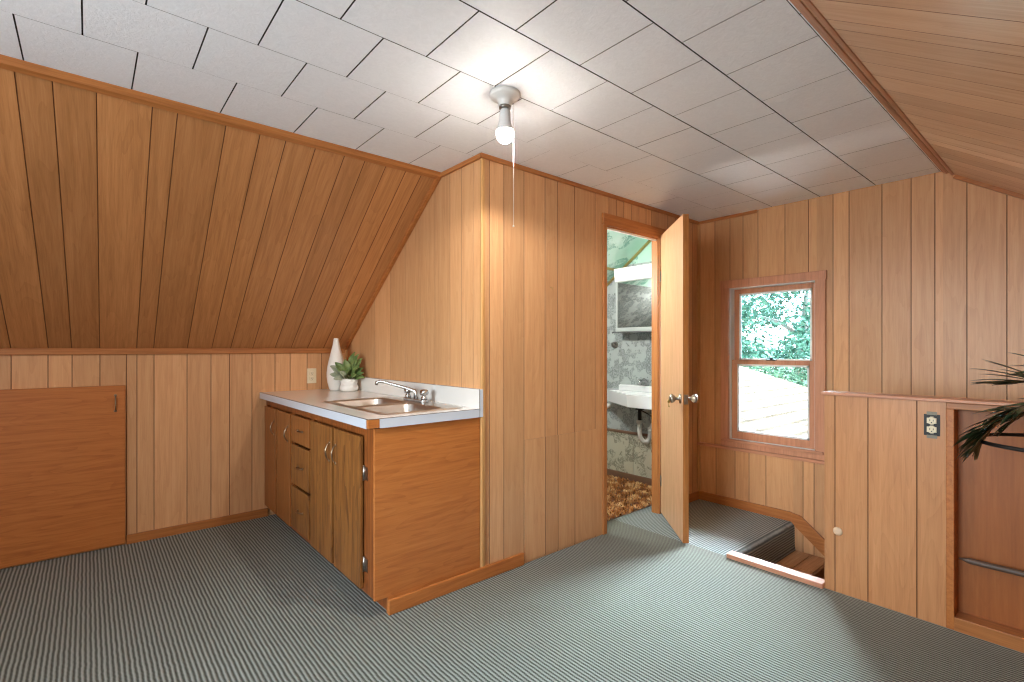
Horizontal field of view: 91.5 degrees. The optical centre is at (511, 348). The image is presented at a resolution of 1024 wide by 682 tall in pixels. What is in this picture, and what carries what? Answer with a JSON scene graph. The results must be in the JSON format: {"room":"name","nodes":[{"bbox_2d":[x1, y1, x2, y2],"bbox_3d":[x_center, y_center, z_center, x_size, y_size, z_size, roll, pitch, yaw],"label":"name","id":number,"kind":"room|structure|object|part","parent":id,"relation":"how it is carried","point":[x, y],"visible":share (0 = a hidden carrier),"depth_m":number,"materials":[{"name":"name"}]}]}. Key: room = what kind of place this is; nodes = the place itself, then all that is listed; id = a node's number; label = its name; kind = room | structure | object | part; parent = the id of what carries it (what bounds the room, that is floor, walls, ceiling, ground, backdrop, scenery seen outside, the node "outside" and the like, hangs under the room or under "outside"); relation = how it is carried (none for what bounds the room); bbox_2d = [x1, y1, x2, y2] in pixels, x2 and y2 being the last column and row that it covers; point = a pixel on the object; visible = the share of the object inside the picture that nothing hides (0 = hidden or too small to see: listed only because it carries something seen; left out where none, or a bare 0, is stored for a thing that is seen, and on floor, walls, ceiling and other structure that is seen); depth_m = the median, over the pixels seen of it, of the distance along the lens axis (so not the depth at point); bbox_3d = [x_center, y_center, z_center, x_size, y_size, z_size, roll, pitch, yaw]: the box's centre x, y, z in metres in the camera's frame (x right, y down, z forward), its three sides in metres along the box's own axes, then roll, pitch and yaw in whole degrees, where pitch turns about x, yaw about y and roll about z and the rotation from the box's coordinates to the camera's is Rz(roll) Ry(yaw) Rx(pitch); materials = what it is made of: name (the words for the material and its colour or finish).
{"room":"attic room","nodes":[
{"label":"attic room","id":0,"kind":"room"},
{"bbox_2d":[0,353,344,568],"bbox_3d":[-2.602,0.613,2.973,3.286,1.215,0.040,0,0,-40],"label":"wall","id":1,"kind":"structure","parent":0,"point":[195,423],"depth_m":3.32,"materials":[{"name":"brown wood"}]},
{"bbox_2d":[0,385,124,567],"bbox_3d":[-2.699,0.718,2.831,0.796,0.981,0.048,0,0,-40],"label":"door","id":2,"kind":"structure","parent":1,"relation":"in","point":[62,449],"depth_m":2.90,"materials":[{"name":"brown wood"}]},
{"bbox_2d":[0,348,344,354],"bbox_3d":[-2.583,0.018,2.949,3.284,0.039,0.020,0,0,-40],"label":"trim","id":3,"kind":"structure","parent":1,"relation":"attached to","point":[3,351],"depth_m":3.18,"materials":[{"name":"brown wood"}]},
{"bbox_2d":[126,508,267,543],"bbox_3d":[-2.090,1.191,3.371,0.818,0.058,0.016,0,0,-40],"label":"baseboard","id":4,"kind":"structure","parent":1,"relation":"attached to","point":[214,522],"depth_m":3.33,"materials":[{"name":"brown wood"}]},
{"bbox_2d":[307,368,315,382],"bbox_3d":[-1.541,0.210,3.839,0.070,0.114,0.013,0,0,-40],"label":"wall outlet","id":5,"kind":"object","parent":1,"relation":"attached to","point":[311,372],"visible":1,"depth_m":3.84,"materials":[{"name":"beige plastic"}]},
{"bbox_2d":[345,350,347,360],"bbox_3d":[-1.327,0.158,3.994,0.020,0.305,0.015,0,0,-40],"label":"trim","id":6,"kind":"structure","parent":1,"relation":"attached to","point":[346,351],"depth_m":3.99,"materials":[{"name":"brown wood"}]},
{"bbox_2d":[0,68,433,347],"bbox_3d":[-2.136,-0.529,2.424,3.346,1.068,1.448,0,0,-40],"label":"wall","id":7,"kind":"structure","parent":0,"point":[124,223],"depth_m":2.61,"materials":[{"name":"brown wood"}]},
{"bbox_2d":[0,54,440,178],"bbox_3d":[-1.671,-1.013,1.877,3.286,0.034,0.048,0,0,-40],"label":"trim","id":8,"kind":"structure","parent":7,"relation":"attached to","point":[6,62],"depth_m":2.13,"materials":[{"name":"brown wood"}]},
{"bbox_2d":[348,159,479,388],"bbox_3d":[-0.736,0.095,3.341,0.036,2.250,1.816,0,0,-40],"label":"wall","id":9,"kind":"structure","parent":0,"point":[422,325],"depth_m":2.99,"materials":[{"name":"brown wood"}]},
{"bbox_2d":[344,176,440,350],"bbox_3d":[-0.887,-0.500,3.470,0.024,1.056,1.439,0,0,-40],"label":"trim","id":10,"kind":"structure","parent":9,"relation":"attached to","point":[435,182],"depth_m":3.34,"materials":[{"name":"brown wood"}]},
{"bbox_2d":[348,375,478,408],"bbox_3d":[-0.754,0.265,3.318,0.021,0.102,1.825,0,0,-40],"label":"backsplash","id":11,"kind":"structure","parent":9,"relation":"attached to","point":[467,397],"depth_m":2.97,"materials":[{"name":"white laminate"}]},
{"bbox_2d":[440,153,480,177],"bbox_3d":[-0.289,-1.017,2.776,0.016,0.026,0.408,0,0,-40],"label":"trim","id":12,"kind":"structure","parent":9,"relation":"attached to","point":[476,157],"depth_m":2.76,"materials":[{"name":"brown wood"}]},
{"bbox_2d":[0,0,940,221],"bbox_3d":[-0.207,-1.055,1.853,5.725,0.051,1.981,0,0,-40],"label":"ceiling","id":13,"kind":"structure","parent":0,"point":[703,110],"depth_m":1.90,"materials":[{"name":"tile"}]},
{"bbox_2d":[489,86,520,226],"bbox_3d":[-0.028,-0.761,2.014,0.126,0.538,0.126,0,0,-40],"label":"ceiling lamp","id":14,"kind":"object","parent":13,"relation":"attached to","point":[504,96],"visible":1,"depth_m":1.99,"materials":[{"name":"white ceramic"}]},
{"bbox_3d":[-0.028,-0.922,2.014,0.070,0.088,0.070,0,0,-40],"label":"bulb","id":15,"kind":"part","parent":14,"relation":"part of","materials":[{"name":"white paint"}]},
{"bbox_3d":[-0.028,-0.854,2.014,0.070,0.048,0.070,0,0,-40],"label":"bulb","id":16,"kind":"part","parent":14,"relation":"part of","materials":[{"name":"white glass"}]},
{"bbox_3d":[0.004,-0.741,2.021,0.012,0.499,0.008,0,0,26],"label":"pull cord","id":17,"kind":"part","parent":14,"relation":"part of","materials":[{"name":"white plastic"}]},
{"bbox_2d":[0,479,1023,681],"bbox_3d":[-0.161,1.248,1.799,5.485,0.064,4.910,0,0,-40],"label":"floor","id":18,"kind":"structure","parent":0,"point":[252,600],"depth_m":2.23,"materials":[{"name":"carpet"}]},
{"bbox_2d":[265,400,479,613],"bbox_3d":[-0.989,0.790,3.113,0.642,0.859,1.796,0,0,-40],"label":"base cabinet","id":19,"kind":"object","parent":18,"relation":"on","point":[395,510],"visible":0.99,"depth_m":2.48,"materials":[{"name":"brown wood"}]},
{"bbox_3d":[-1.686,0.767,3.489,0.017,0.710,0.270,0,0,-40],"label":"cabinet door","id":20,"kind":"part","parent":19,"relation":"part of","materials":[{"name":"brown wood"}]},
{"bbox_3d":[-1.487,0.767,3.255,0.017,0.710,0.285,0,0,-40],"label":"cabinet door","id":21,"kind":"part","parent":19,"relation":"part of","materials":[{"name":"brown wood"}]},
{"bbox_3d":[-1.269,0.977,2.999,0.017,0.250,0.323,0,0,-40],"label":"drawer","id":22,"kind":"part","parent":19,"relation":"part of","materials":[{"name":"brown wood"}]},
{"bbox_3d":[-1.269,0.714,2.999,0.017,0.243,0.323,0,0,-40],"label":"drawer","id":23,"kind":"part","parent":19,"relation":"part of","materials":[{"name":"brown wood"}]},
{"bbox_3d":[-1.269,0.493,2.999,0.017,0.163,0.323,0,0,-40],"label":"drawer","id":24,"kind":"part","parent":19,"relation":"part of","materials":[{"name":"brown wood"}]},
{"bbox_3d":[-1.198,0.750,2.945,0.020,0.778,1.778,0,0,-40],"label":"frame","id":25,"kind":"part","parent":19,"relation":"part of","materials":[{"name":"brown wood"}]},
{"bbox_3d":[-1.040,0.767,2.729,0.017,0.710,0.325,0,0,-40],"label":"cabinet door","id":26,"kind":"part","parent":19,"relation":"part of","materials":[{"name":"brown wood"}]},
{"bbox_3d":[-0.970,0.542,2.616,0.026,0.110,0.016,0,0,-40],"label":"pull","id":27,"kind":"part","parent":19,"relation":"part of","materials":[{"name":"silver"}]},
{"bbox_3d":[-0.915,0.542,2.551,0.026,0.110,0.016,0,0,-40],"label":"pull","id":28,"kind":"part","parent":19,"relation":"part of","materials":[{"name":"silver"}]},
{"bbox_3d":[-0.809,0.767,2.457,0.017,0.710,0.328,0,0,-40],"label":"cabinet door","id":29,"kind":"part","parent":19,"relation":"part of","materials":[{"name":"brown wood"}]},
{"bbox_2d":[260,375,482,428],"bbox_3d":[-0.988,0.287,3.116,0.640,0.147,1.830,0,0,-40],"label":"countertop","id":30,"kind":"structure","parent":19,"relation":"on","point":[471,399],"depth_m":2.78,"materials":[{"name":"white laminate"}]},
{"bbox_2d":[327,338,343,390],"bbox_3d":[-1.330,0.119,3.772,0.137,0.394,0.137,0,0,-40],"label":"vase","id":31,"kind":"object","parent":30,"relation":"on","point":[336,354],"visible":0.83,"depth_m":3.73,"materials":[{"name":"white ceramic"}]},
{"bbox_2d":[330,352,364,391],"bbox_3d":[-1.211,0.170,3.664,0.209,0.291,0.185,0,0,-40],"label":"potted plant","id":32,"kind":"object","parent":30,"relation":"on","point":[351,367],"visible":1,"depth_m":3.66,"materials":[{"name":"green plant"}]},
{"bbox_3d":[-1.208,0.269,3.698,0.134,0.095,0.134,0,0,-40],"label":"pot","id":33,"kind":"part","parent":32,"relation":"part of","materials":[{"name":"white ceramic"}]},
{"bbox_2d":[325,396,463,414],"bbox_3d":[-0.685,0.394,2.811,0.473,0.164,0.800,0,0,-40],"label":"sink","id":34,"kind":"object","parent":30,"relation":"in","point":[380,405],"visible":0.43,"depth_m":2.82,"materials":[{"name":"silver metal"}]},
{"bbox_3d":[-0.843,0.394,2.929,0.340,0.164,0.355,0,0,-40],"label":"bowl","id":35,"kind":"part","parent":34,"relation":"part of","materials":[{"name":"silver metal"}]},
{"bbox_3d":[-0.594,0.394,2.636,0.340,0.164,0.355,0,0,-40],"label":"bowl","id":36,"kind":"part","parent":34,"relation":"part of","materials":[{"name":"silver metal"}]},
{"bbox_2d":[375,380,428,402],"bbox_3d":[-0.631,0.249,2.975,0.344,0.127,0.154,0,0,18],"label":"kitchen faucet","id":37,"kind":"object","parent":30,"relation":"on","point":[407,390],"visible":1,"depth_m":2.95,"materials":[{"name":"silver metal"}]},
{"bbox_3d":[-0.686,0.240,2.956,0.260,0.110,0.028,0,0,1],"label":"spout","id":38,"kind":"part","parent":37,"relation":"part of","materials":[{"name":"silver metal"}]},
{"bbox_3d":[-0.631,0.266,3.027,0.050,0.059,0.050,0,0,-18],"label":"handle","id":39,"kind":"part","parent":37,"relation":"part of","materials":[{"name":"silver metal"}]},
{"bbox_2d":[403,397,428,402],"bbox_3d":[-0.570,0.303,2.955,0.056,0.018,0.240,0,0,-40],"label":"faucet","id":40,"kind":"object","parent":37,"relation":"on","point":[414,399],"depth_m":2.89,"materials":[{"name":"silver metal"}]},
{"bbox_3d":[-0.508,0.266,2.882,0.050,0.059,0.050,0,0,27],"label":"handle","id":41,"kind":"part","parent":37,"relation":"part of","materials":[{"name":"silver metal"}]},
{"bbox_3d":[-0.400,0.791,2.446,0.589,0.858,0.016,0,0,-40],"label":"panel","id":42,"kind":"part","parent":19,"relation":"part of","materials":[{"name":"brown wood"}]},
{"bbox_2d":[607,475,651,519],"bbox_3d":[0.527,1.200,4.152,1.360,0.034,1.235,0,0,-40],"label":"carpet","id":43,"kind":"object","parent":18,"relation":"on","point":[628,488],"visible":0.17,"depth_m":4.05,"materials":[{"name":"brown carpet"}]},
{"bbox_2d":[976,433,1023,451],"bbox_3d":[1.859,0.771,1.673,0.464,0.901,0.464,0,0,-40],"label":"plant stand","id":44,"kind":"object","parent":18,"relation":"on","point":[1001,446],"visible":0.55,"depth_m":1.70,"materials":[{"name":"black metal"}]},
{"bbox_2d":[951,352,1023,462],"bbox_3d":[1.804,0.173,1.472,0.743,0.465,0.761,0,0,-29],"label":"palm plant","id":45,"kind":"object","parent":44,"relation":"on","point":[973,441],"visible":0.98,"depth_m":1.71,"materials":[{"name":"green plant"}]},
{"bbox_2d":[388,159,697,614],"bbox_3d":[0.462,0.095,3.185,2.740,2.250,0.066,0,0,-40],"label":"wall","id":46,"kind":"structure","parent":0,"point":[543,345],"depth_m":2.89,"materials":[{"name":"brown wood"}]},
{"bbox_2d":[480,158,484,566],"bbox_3d":[-0.155,0.108,2.636,0.026,2.224,0.018,0,0,-40],"label":"trim","id":47,"kind":"structure","parent":46,"relation":"attached to","point":[482,161],"depth_m":2.63,"materials":[{"name":"brown wood"}]},
{"bbox_2d":[525,429,595,560],"bbox_3d":[0.306,0.864,3.027,0.613,0.688,0.004,0,0,-40],"label":"access panel","id":48,"kind":"object","parent":46,"relation":"attached to","point":[560,470],"visible":1,"depth_m":3.01,"materials":[{"name":"brown wood"}]},
{"bbox_2d":[480,152,699,224],"bbox_3d":[0.678,-1.017,3.337,2.215,0.026,0.014,0,0,-40],"label":"trim","id":49,"kind":"structure","parent":46,"relation":"attached to","point":[483,155],"depth_m":3.08,"materials":[{"name":"brown wood"}]},
{"bbox_2d":[602,224,660,534],"bbox_3d":[0.865,0.172,3.494,0.705,2.095,0.016,0,0,-40],"label":"trim","id":50,"kind":"structure","parent":46,"relation":"attached to","point":[604,227],"depth_m":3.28,"materials":[{"name":"brown wood"}]},
{"bbox_2d":[607,227,655,240],"bbox_3d":[0.841,-0.801,3.503,0.584,0.012,0.012,0,0,-40],"label":"trim","id":51,"kind":"structure","parent":46,"relation":"attached to","point":[610,229],"depth_m":3.49,"materials":[{"name":"white paint"}]},
{"bbox_2d":[602,212,665,237],"bbox_3d":[0.870,-0.852,3.497,0.725,0.077,0.018,0,0,-40],"label":"trim","id":52,"kind":"structure","parent":46,"relation":"attached to","point":[610,220],"depth_m":3.45,"materials":[{"name":"brown wood"}]},
{"bbox_2d":[660,214,697,542],"bbox_3d":[1.094,0.186,3.379,0.172,2.036,0.617,0,0,4],"label":"door","id":53,"kind":"structure","parent":46,"relation":"in","point":[674,273],"depth_m":3.23,"materials":[{"name":"brown wood"}]},
{"bbox_3d":[1.027,0.315,3.146,0.068,0.061,0.061,0,0,4],"label":"knob","id":54,"kind":"part","parent":53,"relation":"part of","materials":[{"name":"silver metal"}]},
{"bbox_3d":[1.075,0.315,3.077,0.024,0.060,0.012,0,0,4],"label":"latch plate","id":55,"kind":"part","parent":53,"relation":"part of","materials":[{"name":"silver metal"}]},
{"bbox_3d":[1.131,0.315,3.139,0.068,0.061,0.061,0,0,4],"label":"knob","id":56,"kind":"part","parent":53,"relation":"part of","materials":[{"name":"silver metal"}]},
{"bbox_2d":[689,491,698,502],"bbox_3d":[1.316,1.188,3.879,0.510,0.065,0.014,0,0,-40],"label":"baseboard","id":57,"kind":"structure","parent":46,"relation":"attached to","point":[693,496],"depth_m":3.99,"materials":[{"name":"brown wood"}]},
{"bbox_2d":[697,225,699,490],"bbox_3d":[1.516,0.074,4.045,0.020,2.156,0.020,0,0,-40],"label":"trim","id":58,"kind":"structure","parent":46,"relation":"attached to","point":[698,226],"depth_m":4.04,"materials":[{"name":"brown wood"}]},
{"bbox_2d":[607,230,648,282],"bbox_3d":[0.064,-0.527,4.071,2.199,1.125,1.800,0,0,-40],"label":"ceiling","id":59,"kind":"structure","parent":0,"point":[621,248],"depth_m":4.35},
{"bbox_2d":[735,521,794,563],"bbox_3d":[1.626,1.317,3.219,0.920,0.195,0.043,0,0,-40],"label":"stair step","id":60,"kind":"structure","parent":0,"point":[773,546],"depth_m":3.29,"materials":[{"name":"carpet"}]},
{"bbox_2d":[775,550,823,578],"bbox_3d":[2.055,1.903,2.751,0.875,0.975,1.310,0,0,-40],"label":"floor","id":61,"kind":"structure","parent":0,"point":[819,573],"depth_m":3.20,"materials":[{"name":"brown wood"}]},
{"bbox_2d":[607,172,1023,557],"bbox_3d":[1.969,0.195,3.610,0.114,2.550,4.910,0,0,-40],"label":"wall","id":62,"kind":"structure","parent":0,"point":[925,279],"depth_m":3.17,"materials":[{"name":"brown wood"}]},
{"bbox_2d":[611,342,617,347],"bbox_3d":[0.960,-0.035,4.681,0.042,0.060,0.060,0,0,-40],"label":"towel hook","id":63,"kind":"object","parent":62,"relation":"attached to","point":[614,344],"visible":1,"depth_m":4.67,"materials":[{"name":"silver metal"}]},
{"bbox_2d":[607,428,647,436],"bbox_3d":[0.904,0.770,4.771,0.012,0.024,1.760,0,0,-40],"label":"trim","id":64,"kind":"structure","parent":62,"relation":"attached to","point":[608,429],"depth_m":4.59,"materials":[{"name":"brown wood"}]},
{"bbox_2d":[607,384,651,409],"bbox_3d":[1.034,0.403,4.291,0.434,0.155,0.799,0,0,-40],"label":"sink","id":65,"kind":"object","parent":62,"relation":"attached to","point":[627,395],"visible":0.55,"depth_m":4.26,"materials":[{"name":"white ceramic"}]},
{"bbox_2d":[635,408,651,443],"bbox_3d":[1.189,0.645,4.234,0.280,0.323,0.116,0,0,1],"label":"drain pipe","id":66,"kind":"object","parent":65,"relation":"attached to","point":[639,421],"visible":0.59,"depth_m":4.23,"materials":[{"name":"white plastic"}]},
{"bbox_2d":[636,378,651,385],"bbox_3d":[1.145,0.290,4.340,0.145,0.068,0.202,0,0,-40],"label":"bathroom faucet","id":67,"kind":"object","parent":65,"relation":"on","point":[646,381],"visible":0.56,"depth_m":4.35,"materials":[{"name":"silver metal"}]},
{"bbox_3d":[1.143,0.290,4.338,0.139,0.068,0.040,0,0,-40],"label":"spout","id":68,"kind":"part","parent":67,"relation":"part of","materials":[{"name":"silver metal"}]},
{"bbox_2d":[650,410,651,452],"bbox_3d":[1.220,0.773,4.325,0.075,0.576,0.032,0,0,-40],"label":"supply pipe","id":69,"kind":"object","parent":65,"relation":"attached to","point":[650,410],"visible":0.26,"depth_m":4.30,"materials":[{"name":"silver metal"}]},
{"bbox_2d":[607,468,651,485],"bbox_3d":[0.899,1.181,4.768,0.016,0.071,1.760,0,0,-40],"label":"baseboard","id":70,"kind":"structure","parent":62,"relation":"attached to","point":[631,477],"depth_m":4.54,"materials":[{"name":"brown wood"}]},
{"bbox_2d":[607,240,651,285],"bbox_3d":[0.627,-0.596,4.527,0.739,0.814,1.114,0,0,-40],"label":"trim","id":71,"kind":"structure","parent":62,"relation":"attached to","point":[649,241],"depth_m":4.52,"materials":[{"name":"brown wood"}]},
{"bbox_2d":[612,277,651,332],"bbox_3d":[1.176,-0.373,4.329,0.169,0.466,0.637,0,0,-40],"label":"medicine cabinet","id":72,"kind":"object","parent":62,"relation":"attached to","point":[633,297],"visible":0.49,"depth_m":4.37,"materials":[{"name":"silver metal"}]},
{"bbox_2d":[612,331,651,332],"bbox_3d":[1.175,-0.145,4.330,0.169,0.010,0.635,0,0,-40],"label":"shelf","id":73,"kind":"object","parent":72,"relation":"attached to","point":[616,331],"depth_m":4.35,"materials":[{"name":"silver metal"}]},
{"bbox_2d":[614,263,651,281],"bbox_3d":[1.191,-0.668,4.334,0.138,0.124,0.660,0,0,-40],"label":"vanity light","id":74,"kind":"object","parent":62,"relation":"attached to","point":[639,271],"visible":0.39,"depth_m":4.38,"materials":[{"name":"white plastic"}]},
{"bbox_2d":[699,210,756,223],"bbox_3d":[1.668,-1.018,3.870,0.014,0.024,0.456,0,0,-40],"label":"trim","id":75,"kind":"structure","parent":62,"relation":"attached to","point":[752,211],"depth_m":3.85,"materials":[{"name":"brown wood"}]},
{"bbox_2d":[699,491,791,521],"bbox_3d":[1.742,1.186,3.784,0.014,0.068,0.710,0,0,-40],"label":"baseboard","id":76,"kind":"structure","parent":62,"relation":"attached to","point":[723,500],"depth_m":3.75,"materials":[{"name":"brown wood"}]},
{"bbox_2d":[697,442,823,464],"bbox_3d":[1.834,0.768,3.669,0.022,0.024,1.004,0,0,-40],"label":"trim","id":77,"kind":"structure","parent":62,"relation":"attached to","point":[698,443],"depth_m":3.65,"materials":[{"name":"brown wood"}]},
{"bbox_2d":[720,270,826,460],"bbox_3d":[1.916,0.114,3.663,0.165,1.280,0.738,0,0,-40],"label":"window","id":78,"kind":"structure","parent":62,"relation":"in","point":[732,291],"depth_m":3.62,"materials":[{"name":"brown wood"}]},
{"bbox_3d":[1.909,0.390,3.658,0.034,0.608,0.586,0,0,-40],"label":"sash","id":79,"kind":"part","parent":78,"relation":"part of","materials":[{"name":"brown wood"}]},
{"bbox_3d":[1.940,-0.169,3.684,0.034,0.581,0.586,0,0,-40],"label":"sash","id":80,"kind":"part","parent":78,"relation":"part of","materials":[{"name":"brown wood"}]},
{"bbox_2d":[776,550,823,574],"bbox_3d":[1.728,1.413,3.132,0.850,0.005,0.205,0,0,-40],"label":"stair step","id":81,"kind":"structure","parent":62,"relation":"attached to","point":[806,563],"depth_m":3.29,"materials":[{"name":"wood"}]},
{"bbox_2d":[953,174,1023,199],"bbox_3d":[3.012,-0.495,2.288,0.016,0.997,1.496,0,0,-40],"label":"trim","id":82,"kind":"structure","parent":62,"relation":"attached to","point":[957,177],"depth_m":2.74,"materials":[{"name":"brown wood"}]},
{"bbox_2d":[801,0,1023,194],"bbox_3d":[0.929,-0.530,0.516,5.485,1.067,1.587,0,0,-40],"label":"wall","id":83,"kind":"structure","parent":0,"point":[954,68],"depth_m":1.52,"materials":[{"name":"brown wood"}]},
{"bbox_2d":[790,0,953,174],"bbox_3d":[0.430,-1.013,1.103,5.484,0.038,0.054,0,0,-40],"label":"trim","id":84,"kind":"structure","parent":83,"relation":"attached to","point":[798,4],"depth_m":1.82,"materials":[{"name":"brown wood"}]},
{"bbox_2d":[824,395,1012,626],"bbox_3d":[2.241,0.728,1.856,0.100,0.985,1.885,0,0,-40],"label":"wall","id":85,"kind":"structure","parent":0,"point":[885,480],"depth_m":2.34,"materials":[{"name":"brown wood"}]},
{"bbox_2d":[727,551,823,588],"bbox_3d":[1.438,1.207,2.739,0.070,0.026,0.500,0,0,-40],"label":"trim","id":86,"kind":"structure","parent":85,"relation":"attached to","point":[805,578],"depth_m":2.71,"materials":[{"name":"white wood"}]},
{"bbox_2d":[833,527,842,535],"bbox_3d":[1.629,0.914,2.494,0.007,0.042,0.042,0,0,-40],"label":"knob","id":87,"kind":"object","parent":85,"relation":"attached to","point":[838,531],"visible":1,"depth_m":2.49,"materials":[{"name":"beige wood"}]},
{"bbox_2d":[821,390,1023,406],"bbox_3d":[2.234,0.228,1.865,0.124,0.015,1.887,0,0,-40],"label":"trim","id":88,"kind":"structure","parent":85,"relation":"on","point":[837,393],"depth_m":2.24,"materials":[{"name":"brown wood"}]},
{"bbox_2d":[924,411,939,438],"bbox_3d":[1.864,0.340,2.215,0.010,0.118,0.056,0,0,-40],"label":"outlet","id":89,"kind":"object","parent":85,"relation":"attached to","point":[931,419],"visible":1,"depth_m":2.21,"materials":[{"name":"beige plastic"}]},
{"bbox_2d":[927,417,936,424],"bbox_3d":[1.863,0.321,2.214,0.007,0.033,0.033,0,0,-40],"label":"receptacle","id":90,"kind":"object","parent":89,"relation":"attached to","point":[930,420],"depth_m":2.21,"materials":[{"name":"beige plastic"}]},
{"bbox_2d":[927,426,936,432],"bbox_3d":[1.863,0.359,2.214,0.007,0.033,0.033,0,0,-40],"label":"receptacle","id":91,"kind":"object","parent":89,"relation":"attached to","point":[930,429],"depth_m":2.21,"materials":[{"name":"beige plastic"}]},
{"bbox_2d":[946,409,957,629],"bbox_3d":[1.939,0.742,2.198,0.089,0.957,0.027,0,0,-40],"label":"trim","id":92,"kind":"structure","parent":85,"relation":"attached to","point":[951,414],"depth_m":2.17,"materials":[{"name":"brown wood"}]},
{"bbox_2d":[946,403,1021,413],"bbox_3d":[2.385,0.249,1.674,0.087,0.027,1.402,0,0,-40],"label":"trim","id":93,"kind":"structure","parent":85,"relation":"attached to","point":[974,407],"depth_m":2.12,"materials":[{"name":"brown wood"}]},
{"bbox_2d":[954,611,1023,652],"bbox_3d":[2.392,1.191,1.663,0.091,0.058,1.375,0,0,-40],"label":"trim","id":94,"kind":"structure","parent":85,"relation":"attached to","point":[978,627],"depth_m":2.08,"materials":[{"name":"brown wood"}]},
{"bbox_2d":[959,558,1023,576],"bbox_3d":[2.371,0.918,1.685,0.024,0.028,1.295,0,0,-41],"label":"metal rod","id":95,"kind":"object","parent":85,"relation":"attached to","point":[971,561],"visible":1,"depth_m":2.08,"materials":[{"name":"grey metal"}]},
{"bbox_2d":[958,410,1023,629],"bbox_3d":[2.424,0.713,1.690,0.006,0.899,1.375,0,0,-40],"label":"wall","id":96,"kind":"structure","parent":0,"point":[991,485],"depth_m":2.13,"materials":[{"name":"brown wood"}]},
{"bbox_3d":[2.444,2.050,2.341,1.033,1.659,2.440,0,0,-40],"label":"wall","id":97,"kind":"structure","parent":0,"visible":0},
{"bbox_2d":[791,512,823,555],"bbox_3d":[2.326,1.647,3.093,0.018,0.984,1.100,0,0,-40],"label":"trim","id":98,"kind":"structure","parent":97,"relation":"attached to","point":[798,521],"depth_m":3.42,"materials":[{"name":"brown wood"}]},
{"label":"outside","id":99,"kind":"structure","parent":0,"visible":0},
{"bbox_3d":[12.189,4.270,23.488,41.000,0.100,70.000,0,0,-40],"label":"ground","id":100,"kind":"structure","parent":99,"visible":0},
{"bbox_2d":[740,366,806,437],"bbox_3d":[3.082,2.099,4.982,3.050,4.243,4.800,0,0,-40],"label":"neighbouring roof","id":101,"kind":"structure","parent":100,"relation":"on","point":[768,404],"depth_m":5.06,"materials":[{"name":"white"}]},
{"bbox_2d":[742,292,809,386],"bbox_3d":[3.410,1.022,9.905,3.482,6.418,6.820,0,0,-38],"label":"tree","id":102,"kind":"object","parent":100,"relation":"on","point":[746,314],"visible":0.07,"depth_m":8.51,"materials":[{"name":"green plant"}]},
{"bbox_2d":[742,290,809,385],"bbox_3d":[7.037,1.043,12.903,4.174,6.376,6.999,0,0,-40],"label":"tree","id":103,"kind":"object","parent":100,"relation":"on","point":[805,304],"visible":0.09,"depth_m":12.31,"materials":[{"name":"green plant"}]}
]}

